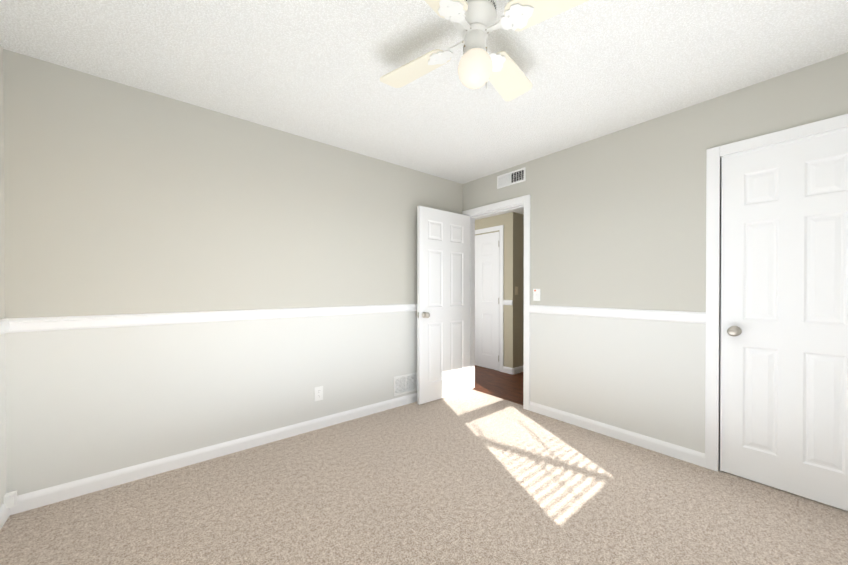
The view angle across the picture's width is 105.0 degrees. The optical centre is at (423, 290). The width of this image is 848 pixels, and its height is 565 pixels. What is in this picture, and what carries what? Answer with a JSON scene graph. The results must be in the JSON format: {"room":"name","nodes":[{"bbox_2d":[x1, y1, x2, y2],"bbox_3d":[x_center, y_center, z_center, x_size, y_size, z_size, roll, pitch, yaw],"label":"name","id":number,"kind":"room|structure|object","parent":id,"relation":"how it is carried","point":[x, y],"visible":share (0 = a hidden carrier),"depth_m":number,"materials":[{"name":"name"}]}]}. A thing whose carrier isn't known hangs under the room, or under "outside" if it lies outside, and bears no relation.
{"room":"empty bedroom","nodes":[
{"label":"empty bedroom","id":0,"kind":"room"},
{"bbox_2d":[0,45,5,506],"bbox_3d":[-1.133,-0.034,0.327,0.120,2.429,3.686,0,0,-39],"label":"wall","id":1,"kind":"structure","parent":0,"point":[2,389],"depth_m":1.67,"materials":[{"name":"paint"}]},
{"bbox_2d":[0,318,15,334],"bbox_3d":[-1.071,0.189,0.363,0.019,0.075,3.420,0,0,-39],"label":"trim","id":2,"kind":"structure","parent":1,"relation":"attached to","point":[10,325],"depth_m":1.68,"materials":[{"name":"white wood"}]},
{"bbox_2d":[0,504,15,529],"bbox_3d":[-1.083,1.136,0.378,0.014,0.088,3.390,0,0,-39],"label":"baseboard","id":3,"kind":"structure","parent":1,"relation":"attached to","point":[5,512],"depth_m":1.65,"materials":[{"name":"white wood"}]},
{"bbox_2d":[3,491,16,507],"bbox_3d":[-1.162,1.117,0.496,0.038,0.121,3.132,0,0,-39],"label":"wall jack","id":4,"kind":"object","parent":3,"relation":"attached to","point":[9,499],"visible":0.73,"depth_m":1.68,"materials":[{"name":"white plastic"}]},
{"bbox_2d":[3,49,523,495],"bbox_3d":[-0.199,-0.051,3.425,5.262,2.429,0.147,0,0,-39],"label":"wall","id":5,"kind":"structure","parent":0,"point":[119,198],"depth_m":2.16,"materials":[{"name":"paint"}]},
{"bbox_2d":[16,304,416,331],"bbox_3d":[-0.856,0.175,2.778,3.423,0.075,0.019,0,0,-39],"label":"trim","id":6,"kind":"structure","parent":5,"relation":"attached to","point":[119,320],"depth_m":2.16,"materials":[{"name":"white wood"}]},
{"bbox_2d":[16,393,416,513],"bbox_3d":[-0.857,1.123,2.785,3.423,0.088,0.014,0,0,-39],"label":"baseboard","id":7,"kind":"structure","parent":5,"relation":"attached to","point":[47,496],"depth_m":2.17,"materials":[{"name":"white wood"}]},
{"bbox_2d":[314,386,322,400],"bbox_3d":[-0.891,0.871,2.759,0.072,0.116,0.008,0,0,-39],"label":"outlet","id":8,"kind":"object","parent":5,"relation":"attached to","point":[318,393],"visible":1,"depth_m":2.76,"materials":[{"name":"white plastic"}]},
{"bbox_2d":[394,372,416,395],"bbox_3d":[-0.186,0.954,3.341,0.300,0.192,0.011,0,0,-39],"label":"air vent","id":9,"kind":"object","parent":5,"relation":"in","point":[405,383],"visible":0.98,"depth_m":3.33,"materials":[{"name":"white plastic"}]},
{"bbox_2d":[511,366,522,374],"bbox_3d":[1.505,1.124,4.766,0.694,0.088,0.014,0,0,-39],"label":"baseboard","id":10,"kind":"structure","parent":5,"relation":"attached to","point":[513,371],"depth_m":4.61,"materials":[{"name":"white wood"}]},
{"bbox_2d":[0,389,847,564],"bbox_3d":[0.253,1.234,1.477,3.713,0.120,3.686,0,0,-39],"label":"floor carpet","id":11,"kind":"object","parent":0,"point":[472,477],"visible":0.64,"depth_m":1.75,"materials":[{"name":"beige carpet"}]},
{"bbox_2d":[0,0,847,183],"bbox_3d":[0.396,-1.321,2.602,5.382,0.120,5.263,0,0,-39],"label":"ceiling","id":12,"kind":"structure","parent":0,"point":[315,70],"depth_m":1.77,"materials":[{"name":"white paint"}]},
{"bbox_2d":[380,0,588,100],"bbox_3d":[0.227,-1.077,1.442,0.840,0.355,0.840,0,0,-7],"label":"ceiling fan","id":13,"kind":"object","parent":12,"relation":"attached to","point":[481,64],"visible":1,"depth_m":1.40,"materials":[{"name":"white metal"}]},
{"bbox_2d":[475,212,518,367],"bbox_3d":[0.797,-0.061,5.190,0.120,2.429,1.550,0,0,-39],"label":"wall","id":14,"kind":"structure","parent":0,"point":[512,223],"depth_m":4.61,"materials":[{"name":"paint"}]},
{"bbox_2d":[475,232,498,370],"bbox_3d":[0.827,0.148,4.993,0.084,2.020,0.764,0,0,-39],"label":"hall door","id":15,"kind":"structure","parent":14,"relation":"in","point":[486,300],"depth_m":4.89,"materials":[{"name":"white paint"}]},
{"bbox_2d":[475,225,503,371],"bbox_3d":[0.851,0.109,5.017,0.018,2.114,0.904,0,0,-39],"label":"door frame","id":16,"kind":"structure","parent":14,"relation":"attached to","point":[500,228],"depth_m":4.69,"materials":[{"name":"white wood"}]},
{"bbox_2d":[503,300,512,304],"bbox_3d":[0.396,0.164,4.861,0.919,0.075,1.550,0,0,-39],"label":"trim","id":17,"kind":"structure","parent":14,"relation":"attached to","point":[507,302],"depth_m":4.60,"materials":[{"name":"white wood"}]},
{"bbox_2d":[473,365,522,404],"bbox_3d":[1.206,1.223,4.465,1.779,0.108,3.440,0,0,-39],"label":"floor","id":18,"kind":"structure","parent":0,"point":[501,385],"depth_m":4.08,"materials":[{"name":"brown wood"}]},
{"bbox_2d":[475,208,523,219],"bbox_3d":[1.230,-1.187,4.471,1.719,0.169,3.200,0,0,-39],"label":"ceiling","id":19,"kind":"structure","parent":0,"point":[520,210],"depth_m":4.58,"materials":[{"name":"white paint"}]},
{"bbox_2d":[463,52,847,469],"bbox_3d":[1.639,-0.046,2.534,0.120,2.429,3.566,0,0,-39],"label":"wall","id":20,"kind":"structure","parent":0,"point":[617,219],"depth_m":2.47,"materials":[{"name":"paint"}]},
{"bbox_2d":[416,206,469,404],"bbox_3d":[0.237,0.144,3.558,0.766,2.020,0.179,0,0,-39],"label":"bedroom door","id":21,"kind":"structure","parent":20,"relation":"in","point":[443,304],"depth_m":3.51,"materials":[{"name":"white paint"}]},
{"bbox_2d":[462,194,530,409],"bbox_3d":[0.796,0.111,3.558,0.156,2.102,0.904,0,0,-39],"label":"door frame","id":22,"kind":"structure","parent":20,"relation":"attached to","point":[524,202],"depth_m":3.28,"materials":[{"name":"white wood"}]},
{"bbox_2d":[497,167,525,188],"bbox_3d":[0.890,-1.152,3.336,0.010,0.133,0.340,0,0,-39],"label":"air vent","id":23,"kind":"object","parent":20,"relation":"in","point":[512,178],"visible":1,"depth_m":3.33,"materials":[{"name":"white plastic"}]},
{"bbox_2d":[533,289,539,300],"bbox_3d":[1.075,0.037,3.111,0.017,0.116,0.072,0,0,-39],"label":"light switch","id":24,"kind":"object","parent":20,"relation":"attached to","point":[536,294],"visible":1,"depth_m":3.12,"materials":[{"name":"white plastic"}]},
{"bbox_2d":[529,401,704,467],"bbox_3d":[1.449,1.123,2.667,0.014,0.088,1.316,0,0,-39],"label":"baseboard","id":25,"kind":"structure","parent":20,"relation":"attached to","point":[682,453],"depth_m":2.52,"materials":[{"name":"white wood"}]},
{"bbox_2d":[529,305,705,323],"bbox_3d":[1.447,0.176,2.659,0.019,0.075,1.316,0,0,-39],"label":"trim","id":26,"kind":"structure","parent":20,"relation":"attached to","point":[659,315],"depth_m":2.51,"materials":[{"name":"white wood"}]},
{"bbox_2d":[705,114,847,471],"bbox_3d":[2.147,0.121,1.904,0.138,2.102,0.744,0,0,-39],"label":"trim","id":27,"kind":"structure","parent":20,"relation":"attached to","point":[713,219],"depth_m":2.11,"materials":[{"name":"white wood"}]},
{"bbox_2d":[721,130,847,510],"bbox_3d":[2.098,0.154,1.859,0.107,2.020,0.598,0,0,-39],"label":"closet door","id":28,"kind":"structure","parent":20,"relation":"in","point":[784,425],"depth_m":1.88,"materials":[{"name":"white paint"}]}
]}

